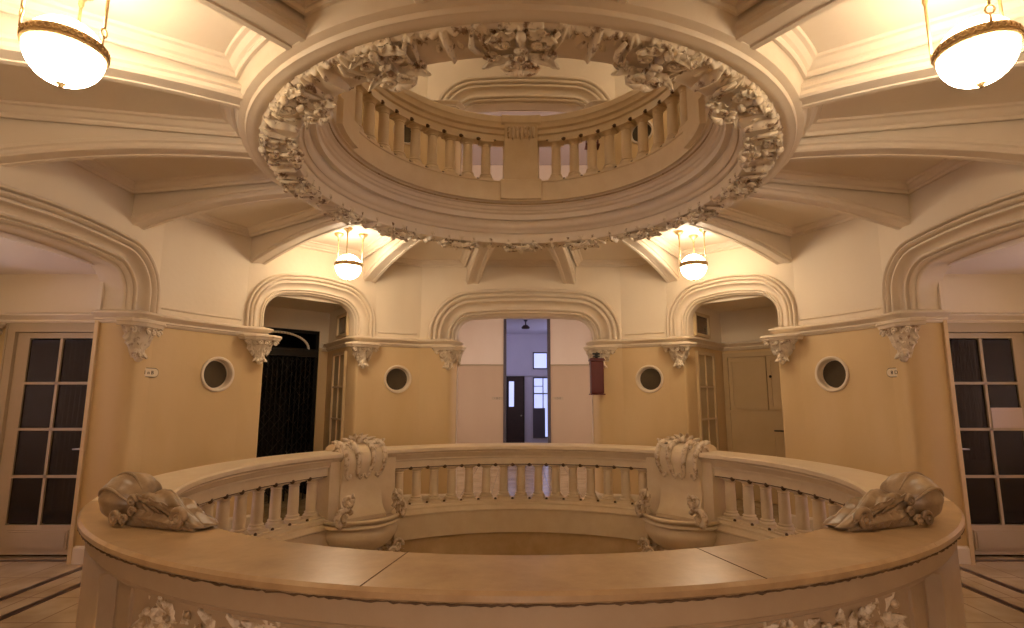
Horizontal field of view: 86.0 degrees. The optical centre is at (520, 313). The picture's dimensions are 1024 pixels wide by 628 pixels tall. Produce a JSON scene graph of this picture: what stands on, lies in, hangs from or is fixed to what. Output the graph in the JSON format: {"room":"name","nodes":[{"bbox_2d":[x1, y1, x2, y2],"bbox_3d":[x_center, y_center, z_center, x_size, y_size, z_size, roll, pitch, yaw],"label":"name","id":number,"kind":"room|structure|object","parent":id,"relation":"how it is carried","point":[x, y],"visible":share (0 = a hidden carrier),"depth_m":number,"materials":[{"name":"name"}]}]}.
{"room":"rotunda hall","nodes":[
{"label":"rotunda hall","id":0,"kind":"room"},
{"bbox_2d":[9,339,70,523],"bbox_3d":[-4.934,1.292,6.788,1.576,2.700,1.780,0,-9,0],"label":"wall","id":1,"kind":"structure","parent":0,"point":[34,339],"depth_m":6.61,"materials":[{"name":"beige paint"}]},
{"bbox_2d":[0,322,6,334],"bbox_3d":[-5.622,0.257,5.737,0.204,0.380,0.564,0,-9,0],"label":"corbel","id":2,"kind":"object","parent":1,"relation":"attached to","point":[3,325],"visible":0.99,"depth_m":5.89,"materials":[{"name":"paint"}]},
{"bbox_2d":[0,231,95,273],"bbox_3d":[-6.139,-0.656,4.904,3.522,0.095,2.490,0,-9,0],"label":"ceiling","id":3,"kind":"structure","parent":0,"point":[18,255],"depth_m":5.43,"materials":[{"name":"white paint"}]},
{"bbox_2d":[0,274,103,563],"bbox_3d":[-6.144,0.770,4.688,3.512,3.100,2.530,0,-9,0],"label":"wall","id":4,"kind":"structure","parent":0,"point":[18,292],"depth_m":5.99,"materials":[{"name":"paint"}]},
{"bbox_2d":[0,323,94,554],"bbox_3d":[-4.959,1.290,5.782,1.156,2.400,0.168,0,-9,0],"label":"door","id":5,"kind":"structure","parent":4,"relation":"in","point":[43,383],"depth_m":5.79,"materials":[{"name":"paint"}]},
{"bbox_2d":[0,161,164,313],"bbox_3d":[-4.196,-0.782,4.924,0.464,1.340,2.410,0,-9,0],"label":"wall","id":6,"kind":"structure","parent":0,"point":[64,206],"depth_m":5.16,"materials":[{"name":"paint"}]},
{"bbox_2d":[71,218,273,563],"bbox_3d":[-3.786,0.680,6.386,0.447,3.790,2.083,-5,-10,28],"label":"wall","id":7,"kind":"structure","parent":0,"point":[167,422],"depth_m":6.30,"materials":[{"name":"paint"}]},
{"bbox_2d":[0,312,94,322],"bbox_3d":[-5.024,-0.117,4.822,1.152,0.145,2.290,0,-9,0],"label":"trim","id":8,"kind":"structure","parent":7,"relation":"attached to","point":[7,317],"depth_m":5.90,"materials":[{"name":"paint"}]},
{"bbox_2d":[116,317,166,361],"bbox_3d":[-3.950,0.287,5.763,0.224,0.437,0.648,0,-9,0],"label":"corbel","id":9,"kind":"object","parent":7,"relation":"attached to","point":[139,333],"visible":1,"depth_m":5.68,"materials":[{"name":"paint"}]},
{"bbox_2d":[145,368,158,376],"bbox_3d":[-4.000,0.627,5.892,0.015,0.100,0.242,-3,-9,16],"label":"number plate","id":10,"kind":"object","parent":7,"relation":"attached to","point":[149,372],"visible":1,"depth_m":5.92,"materials":[{"name":"white ceramic"}]},
{"bbox_2d":[200,357,233,391],"bbox_3d":[-3.719,0.735,6.693,0.102,0.428,0.428,-5,-10,28],"label":"window","id":11,"kind":"structure","parent":7,"relation":"in","point":[217,373],"depth_m":6.73,"materials":[{"name":"paint"}]},
{"bbox_2d":[238,333,281,364],"bbox_3d":[-3.335,0.458,7.058,0.204,0.380,0.564,-9,-12,44],"label":"corbel","id":12,"kind":"object","parent":7,"relation":"attached to","point":[258,345],"visible":1,"depth_m":7.03,"materials":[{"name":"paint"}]},
{"bbox_2d":[257,333,314,493],"bbox_3d":[-4.446,1.470,9.121,1.280,3.150,1.660,-9,-12,44],"label":"wall","id":13,"kind":"structure","parent":0,"point":[288,341],"depth_m":9.92,"materials":[{"name":"black metal"}]},
{"bbox_2d":[263,296,349,451],"bbox_3d":[-3.524,1.251,8.179,1.387,3.200,1.924,-9,-12,44],"label":"wall","id":14,"kind":"structure","parent":0,"point":[287,312],"depth_m":9.04,"materials":[{"name":"paint"}]},
{"bbox_2d":[256,327,319,502],"bbox_3d":[-3.927,1.560,8.583,0.127,2.710,1.460,-9,-12,44],"label":"gate","id":15,"kind":"object","parent":14,"relation":"attached to","point":[275,351],"visible":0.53,"depth_m":8.85,"materials":[{"name":"black metal"}]},
{"bbox_2d":[328,351,346,444],"bbox_3d":[-2.846,1.692,8.456,0.040,2.200,0.710,6,-10,-33],"label":"window","id":16,"kind":"structure","parent":14,"relation":"in","point":[339,360],"depth_m":8.52,"materials":[{"name":"paint"}]},
{"bbox_2d":[336,312,348,338],"bbox_3d":[-2.803,0.182,8.618,0.040,0.365,0.590,6,-10,-33],"label":"window","id":17,"kind":"structure","parent":14,"relation":"in","point":[342,322],"depth_m":8.62,"materials":[{"name":"paint"}]},
{"bbox_2d":[245,237,376,336],"bbox_3d":[-2.954,-0.338,7.844,0.284,1.340,1.860,-9,-12,44],"label":"wall","id":18,"kind":"structure","parent":0,"point":[299,271],"depth_m":7.75,"materials":[{"name":"paint"}]},
{"bbox_2d":[343,65,464,501],"bbox_3d":[-1.737,-1.004,8.726,1.914,7.822,0.471,4,-10,-26],"label":"wall","id":19,"kind":"structure","parent":0,"point":[424,413],"depth_m":8.48,"materials":[{"name":"paint"}]},
{"bbox_2d":[345,342,380,368],"bbox_3d":[-2.297,0.614,8.084,0.564,0.380,0.204,9,-12,-44],"label":"corbel","id":20,"kind":"object","parent":19,"relation":"attached to","point":[362,351],"visible":1,"depth_m":8.05,"materials":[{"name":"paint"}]},
{"bbox_2d":[384,365,411,392],"bbox_3d":[-1.905,1.002,8.451,0.428,0.428,0.102,4,-10,-27],"label":"window","id":21,"kind":"structure","parent":19,"relation":"in","point":[397,379],"depth_m":8.47,"materials":[{"name":"paint"}]},
{"bbox_2d":[393,125,410,144],"bbox_3d":[-1.905,-2.984,9.058,0.428,0.428,0.102,4,-10,-27],"label":"window","id":22,"kind":"structure","parent":19,"relation":"in","point":[407,131],"depth_m":9.11,"materials":[{"name":"paint"}]},
{"bbox_2d":[432,345,466,369],"bbox_3d":[-1.142,0.688,8.567,0.564,0.380,0.204,0,-9,0],"label":"corbel","id":23,"kind":"object","parent":19,"relation":"attached to","point":[448,354],"visible":1,"depth_m":8.56,"materials":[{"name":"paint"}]},
{"bbox_2d":[457,350,463,366],"bbox_3d":[-0.981,0.706,8.916,0.122,0.304,0.338,0,-9,0],"label":"corbel","id":24,"kind":"object","parent":19,"relation":"attached to","point":[461,353],"visible":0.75,"depth_m":8.88,"materials":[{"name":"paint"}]},
{"bbox_2d":[0,0,1023,283],"bbox_3d":[0.000,-1.243,4.994,8.410,0.488,8.410,0,-9,0],"label":"ceiling","id":25,"kind":"structure","parent":0,"point":[158,125],"depth_m":4.22,"materials":[{"name":"beige paint"}]},
{"bbox_2d":[17,0,110,88],"bbox_3d":[-2.252,-1.439,2.706,0.429,0.667,0.418,-3,-9,19],"label":"pendant lamp","id":26,"kind":"object","parent":25,"relation":"hanging from","point":[61,50],"visible":1,"depth_m":2.62,"materials":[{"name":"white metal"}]},
{"bbox_2d":[334,227,367,280],"bbox_3d":[-2.249,-0.750,7.236,0.429,0.667,0.418,-8,-11,41],"label":"pendant lamp","id":27,"kind":"object","parent":25,"relation":"hanging from","point":[348,267],"visible":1,"depth_m":7.08,"materials":[{"name":"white glass"}]},
{"bbox_2d":[234,0,807,253],"bbox_3d":[0.000,-1.341,5.009,4.658,0.555,4.658,8,-12,-43],"label":"ring","id":28,"kind":"object","parent":25,"relation":"attached to","point":[348,44],"visible":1,"depth_m":3.41,"materials":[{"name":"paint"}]},
{"bbox_2d":[674,229,707,280],"bbox_3d":[2.233,-0.759,7.178,0.418,0.667,0.429,3,-9,-17],"label":"pendant lamp","id":29,"kind":"object","parent":25,"relation":"hanging from","point":[693,267],"visible":0.99,"depth_m":7.08,"materials":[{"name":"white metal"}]},
{"bbox_2d":[922,0,1023,88],"bbox_3d":[2.224,-1.433,2.747,0.418,0.667,0.429,-7,-11,40],"label":"pendant lamp","id":30,"kind":"object","parent":25,"relation":"hanging from","point":[979,50],"visible":1,"depth_m":2.62,"materials":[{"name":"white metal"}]},
{"bbox_2d":[0,465,1023,627],"bbox_3d":[0.000,2.833,7.610,17.200,0.100,26.800,0,-9,0],"label":"floor","id":31,"kind":"structure","parent":0,"point":[60,611],"depth_m":4.90,"materials":[{"name":"stone"}]},
{"bbox_2d":[0,560,1023,620],"bbox_3d":[0.000,2.301,4.455,11.200,0.003,3.301,0,-9,0],"label":"trim","id":32,"kind":"structure","parent":31,"relation":"attached to","point":[40,601],"depth_m":4.64,"materials":[{"name":"stone"}]},
{"bbox_2d":[76,433,965,627],"bbox_3d":[0.000,2.136,4.479,5.810,2.057,5.812,1,-9,-5],"label":"balustrade","id":33,"kind":"object","parent":31,"relation":"on","point":[502,560],"visible":0.91,"depth_m":2.34,"materials":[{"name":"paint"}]},
{"bbox_2d":[98,472,218,530],"bbox_3d":[-1.775,0.899,2.668,0.696,0.235,0.275,-5,-10,29],"label":"scroll ornament","id":34,"kind":"object","parent":33,"relation":"on","point":[133,498],"visible":1,"depth_m":2.62,"materials":[{"name":"brown stone"}]},
{"bbox_2d":[323,488,406,551],"bbox_3d":[-1.664,2.330,6.064,0.390,0.750,0.943,-8,-12,43],"label":"stone planter","id":35,"kind":"object","parent":33,"relation":"on","point":[376,533],"visible":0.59,"depth_m":5.89,"materials":[{"name":"beige stone"}]},
{"bbox_2d":[323,508,399,549],"bbox_3d":[-1.664,2.424,6.050,0.390,0.370,0.926,-8,-12,43],"label":"bowl","id":36,"kind":"object","parent":35,"relation":"on","point":[376,533],"depth_m":5.89,"materials":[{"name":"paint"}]},
{"bbox_2d":[635,488,718,551],"bbox_3d":[1.664,2.330,6.064,0.390,0.750,0.943,8,-12,-43],"label":"stone planter","id":37,"kind":"object","parent":33,"relation":"on","point":[665,533],"visible":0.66,"depth_m":5.89,"materials":[{"name":"beige stone"}]},
{"bbox_2d":[642,508,718,549],"bbox_3d":[1.664,2.424,6.050,0.390,0.370,0.926,8,-12,-43],"label":"bowl","id":38,"kind":"object","parent":37,"relation":"on","point":[665,533],"depth_m":5.89,"materials":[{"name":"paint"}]},
{"bbox_2d":[823,472,943,530],"bbox_3d":[1.775,0.899,2.668,0.696,0.235,0.275,5,-10,-29],"label":"scroll ornament","id":39,"kind":"object","parent":33,"relation":"on","point":[905,498],"visible":1,"depth_m":2.62,"materials":[{"name":"brown stone"}]},
{"bbox_2d":[722,351,785,502],"bbox_3d":[3.897,1.727,8.484,1.508,2.310,0.091,-9,-12,44],"label":"door","id":40,"kind":"structure","parent":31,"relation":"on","point":[746,387],"depth_m":8.74,"materials":[{"name":"paint"}]},
{"bbox_2d":[420,264,621,339],"bbox_3d":[0.000,-0.172,8.936,3.180,1.340,0.464,0,-9,0],"label":"wall","id":41,"kind":"structure","parent":0,"point":[448,302],"depth_m":8.79,"materials":[{"name":"paint"}]},
{"bbox_2d":[427,56,614,112],"bbox_3d":[0.000,-4.054,9.527,3.180,1.550,0.464,0,-9,0],"label":"wall","id":42,"kind":"structure","parent":0,"point":[569,88],"depth_m":9.35,"materials":[{"name":"paint"}]},
{"bbox_2d":[328,122,713,204],"bbox_3d":[0.000,-1.636,5.054,9.570,0.100,9.570,0,-9,0],"label":"floor","id":43,"kind":"structure","parent":0,"point":[341,145],"depth_m":6.18,"materials":[{"name":"stone"}]},
{"bbox_2d":[330,81,711,201],"bbox_3d":[0.000,-2.154,5.132,3.770,1.081,3.770,0,-9,0],"label":"balustrade","id":44,"kind":"object","parent":43,"relation":"on","point":[520,137],"visible":0.65,"depth_m":6.37,"materials":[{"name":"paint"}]},
{"bbox_2d":[462,112,586,164],"bbox_3d":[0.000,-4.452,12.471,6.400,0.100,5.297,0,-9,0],"label":"wall","id":45,"kind":"structure","parent":0,"point":[496,153],"depth_m":14.17,"materials":[{"name":"grey paint"}]},
{"bbox_2d":[457,165,592,443],"bbox_3d":[0.000,-0.168,14.422,6.200,7.883,0.250,0,-9,0],"label":"wall","id":46,"kind":"structure","parent":0,"point":[479,417],"depth_m":14.01,"materials":[{"name":"paint"}]},
{"bbox_2d":[492,397,502,399],"bbox_3d":[-0.600,2.139,13.934,0.280,0.070,0.013,0,-9,0],"label":"number plate","id":47,"kind":"object","parent":46,"relation":"attached to","point":[493,398],"visible":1,"depth_m":13.93,"materials":[{"name":"paint"}]},
{"bbox_2d":[460,364,588,365],"bbox_3d":[0.000,1.310,14.055,6.200,0.050,0.030,0,-9,0],"label":"trim","id":48,"kind":"structure","parent":46,"relation":"attached to","point":[461,364],"depth_m":14.04,"materials":[{"name":"paint"}]},
{"bbox_2d":[503,319,550,442],"bbox_3d":[0.152,1.850,14.115,1.205,3.800,0.290,0,-9,0],"label":"trim","id":49,"kind":"structure","parent":46,"relation":"attached to","point":[505,320],"depth_m":14.00,"materials":[{"name":"grey"}]},
{"bbox_2d":[552,397,562,399],"bbox_3d":[0.930,2.139,13.934,0.280,0.070,0.013,0,-9,0],"label":"number plate","id":50,"kind":"object","parent":46,"relation":"attached to","point":[553,398],"visible":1,"depth_m":13.93,"materials":[{"name":"paint"}]},
{"bbox_2d":[455,110,594,472],"bbox_3d":[0.000,-0.951,9.274,5.700,7.883,0.030,0,-9,0],"label":"wall","id":51,"kind":"structure","parent":0,"point":[499,318],"depth_m":9.06,"materials":[{"name":"beige paint"}]},
{"bbox_2d":[506,334,547,442],"bbox_3d":[0.000,2.227,16.593,4.000,3.800,4.762,0,-9,0],"label":"wall","id":52,"kind":"structure","parent":0,"point":[520,347],"depth_m":18.96,"materials":[{"name":"paint"}]},
{"bbox_2d":[506,376,524,442],"bbox_3d":[-0.190,3.287,18.668,0.620,2.330,0.100,0,-9,0],"label":"door","id":53,"kind":"structure","parent":52,"relation":"in","point":[515,385],"depth_m":18.68,"materials":[{"name":"brown wood"}]},
{"bbox_2d":[533,352,546,368],"bbox_3d":[0.670,1.617,18.998,0.520,0.590,0.090,0,-9,0],"label":"window","id":54,"kind":"structure","parent":52,"relation":"in","point":[539,358],"depth_m":19.02,"materials":[{"name":"grey glass"}]},
{"bbox_2d":[533,377,547,437],"bbox_3d":[0.680,3.188,18.754,0.540,2.050,0.100,0,-9,0],"label":"door","id":55,"kind":"structure","parent":52,"relation":"in","point":[540,406],"depth_m":18.75,"materials":[{"name":"grey glass"}]},
{"bbox_2d":[507,319,546,333],"bbox_3d":[0.000,0.304,16.850,4.000,0.120,4.792,0,-9,0],"label":"ceiling","id":56,"kind":"structure","parent":0,"point":[537,326],"depth_m":17.00,"materials":[{"name":"paint"}]},
{"bbox_2d":[521,320,529,328],"bbox_3d":[0.130,0.297,15.540,0.240,0.260,0.240,0,-9,0],"label":"ceiling lamp","id":57,"kind":"object","parent":56,"relation":"attached to","point":[525,326],"visible":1,"depth_m":15.46,"materials":[{"name":"grey metal"}]},
{"bbox_2d":[584,68,698,501],"bbox_3d":[1.789,-1.005,8.723,1.807,7.822,0.441,-5,-10,28],"label":"wall","id":58,"kind":"structure","parent":0,"point":[626,415],"depth_m":8.47,"materials":[{"name":"paint"}]},
{"bbox_2d":[585,351,590,365],"bbox_3d":[1.101,0.706,8.916,0.122,0.304,0.338,0,-9,0],"label":"corbel","id":59,"kind":"object","parent":58,"relation":"attached to","point":[587,353],"visible":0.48,"depth_m":8.89,"materials":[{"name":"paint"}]},
{"bbox_2d":[584,139,599,149],"bbox_3d":[1.170,-3.073,9.082,0.230,0.665,0.200,0,-9,0],"label":"box","id":60,"kind":"object","parent":58,"relation":"attached to","point":[597,142],"visible":0.19,"depth_m":8.97,"materials":[{"name":"red paint"}]},
{"bbox_2d":[588,352,605,394],"bbox_3d":[1.170,0.914,8.475,0.230,0.665,0.200,0,-9,0],"label":"box","id":61,"kind":"object","parent":58,"relation":"attached to","point":[596,364],"visible":1,"depth_m":8.39,"materials":[{"name":"red paint"}]},
{"bbox_2d":[583,345,617,367],"bbox_3d":[1.262,0.688,8.567,0.564,0.380,0.204,0,-9,0],"label":"corbel","id":62,"kind":"object","parent":58,"relation":"attached to","point":[605,351],"visible":0.7,"depth_m":8.55,"materials":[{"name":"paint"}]},
{"bbox_2d":[631,120,652,143],"bbox_3d":[1.977,-2.990,9.021,0.428,0.428,0.102,-5,-10,28],"label":"window","id":63,"kind":"structure","parent":58,"relation":"in","point":[634,131],"depth_m":9.03,"materials":[{"name":"paint"}]},
{"bbox_2d":[636,365,662,392],"bbox_3d":[1.977,0.997,8.415,0.428,0.428,0.102,-5,-10,28],"label":"window","id":64,"kind":"structure","parent":58,"relation":"in","point":[649,378],"depth_m":8.44,"materials":[{"name":"paint"}]},
{"bbox_2d":[661,342,696,368],"bbox_3d":[2.297,0.614,8.084,0.564,0.380,0.204,-9,-12,44],"label":"corbel","id":65,"kind":"object","parent":58,"relation":"attached to","point":[678,351],"visible":1,"depth_m":8.05,"materials":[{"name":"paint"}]},
{"bbox_2d":[665,237,796,336],"bbox_3d":[2.954,-0.338,7.844,1.860,1.340,0.284,-9,-12,44],"label":"wall","id":66,"kind":"structure","parent":0,"point":[742,271],"depth_m":7.75,"materials":[{"name":"paint"}]},
{"bbox_2d":[692,296,781,503],"bbox_3d":[3.524,1.251,8.179,1.648,3.200,1.387,-9,-12,44],"label":"wall","id":67,"kind":"structure","parent":0,"point":[737,323],"depth_m":8.91,"materials":[{"name":"paint"}]},
{"bbox_2d":[693,312,710,338],"bbox_3d":[2.832,0.178,8.594,0.040,0.365,0.590,-7,-11,39],"label":"window","id":68,"kind":"structure","parent":67,"relation":"in","point":[701,322],"depth_m":8.59,"materials":[{"name":"paint"}]},
{"bbox_2d":[695,351,719,450],"bbox_3d":[2.883,1.688,8.427,0.040,2.200,0.710,-7,-11,39],"label":"window","id":69,"kind":"structure","parent":67,"relation":"in","point":[705,361],"depth_m":8.50,"materials":[{"name":"paint"}]},
{"bbox_2d":[768,218,970,563],"bbox_3d":[3.786,0.680,6.386,0.447,3.790,2.083,5,-10,-28],"label":"wall","id":70,"kind":"structure","parent":0,"point":[880,423],"depth_m":6.30,"materials":[{"name":"paint"}]},
{"bbox_2d":[760,333,803,364],"bbox_3d":[3.335,0.458,7.058,0.204,0.380,0.564,9,-12,-44],"label":"corbel","id":71,"kind":"object","parent":70,"relation":"attached to","point":[781,345],"visible":1,"depth_m":7.03,"materials":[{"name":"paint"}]},
{"bbox_2d":[815,356,848,391],"bbox_3d":[3.763,0.722,6.609,0.102,0.428,0.428,4,-10,-26],"label":"window","id":72,"kind":"structure","parent":70,"relation":"in","point":[831,372],"depth_m":6.65,"materials":[{"name":"paint"}]},
{"bbox_2d":[887,368,897,376],"bbox_3d":[4.010,0.622,5.858,0.015,0.100,0.242,2,-9,-16],"label":"number plate","id":73,"kind":"object","parent":70,"relation":"attached to","point":[891,372],"visible":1,"depth_m":5.90,"materials":[{"name":"white ceramic"}]},
{"bbox_2d":[875,317,925,361],"bbox_3d":[3.950,0.287,5.763,0.224,0.437,0.648,0,-9,0],"label":"corbel","id":74,"kind":"object","parent":70,"relation":"attached to","point":[902,333],"visible":1,"depth_m":5.68,"materials":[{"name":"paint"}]},
{"bbox_2d":[947,312,1023,322],"bbox_3d":[5.024,-0.117,4.822,1.152,0.145,2.290,0,-9,0],"label":"trim","id":75,"kind":"structure","parent":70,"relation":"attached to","point":[953,317],"depth_m":5.90,"materials":[{"name":"paint"}]},
{"bbox_2d":[877,161,1023,313],"bbox_3d":[4.196,-0.782,4.924,0.464,1.340,2.410,0,-9,0],"label":"wall","id":76,"kind":"structure","parent":0,"point":[977,206],"depth_m":5.25,"materials":[{"name":"paint"}]},
{"bbox_2d":[938,274,1023,563],"bbox_3d":[6.144,0.770,4.688,3.512,3.100,2.530,0,-9,0],"label":"wall","id":77,"kind":"structure","parent":0,"point":[956,292],"depth_m":5.98,"materials":[{"name":"paint"}]},
{"bbox_2d":[947,323,1023,554],"bbox_3d":[4.959,1.290,5.782,1.156,2.400,0.168,0,-9,0],"label":"door","id":78,"kind":"structure","parent":77,"relation":"in","point":[988,374],"depth_m":5.80,"materials":[{"name":"paint"}]},
{"bbox_2d":[990,408,1023,427],"bbox_3d":[5.138,1.096,5.799,0.330,0.210,0.006,0,-9,0],"label":"paper notice","id":79,"kind":"object","parent":78,"relation":"attached to","point":[1001,417],"visible":1,"depth_m":5.80,"materials":[{"name":"beige paper"}]},
{"bbox_2d":[946,236,1023,273],"bbox_3d":[6.139,-0.656,4.904,3.522,0.095,2.490,0,-9,0],"label":"ceiling","id":80,"kind":"structure","parent":0,"point":[1007,257],"depth_m":5.46,"materials":[{"name":"white paint"}]},
{"bbox_2d":[949,339,1023,523],"bbox_3d":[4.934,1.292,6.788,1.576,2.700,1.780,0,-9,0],"label":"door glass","id":81,"kind":"structure","parent":0,"point":[949,339],"depth_m":6.63,"materials":[{"name":"black glass"}]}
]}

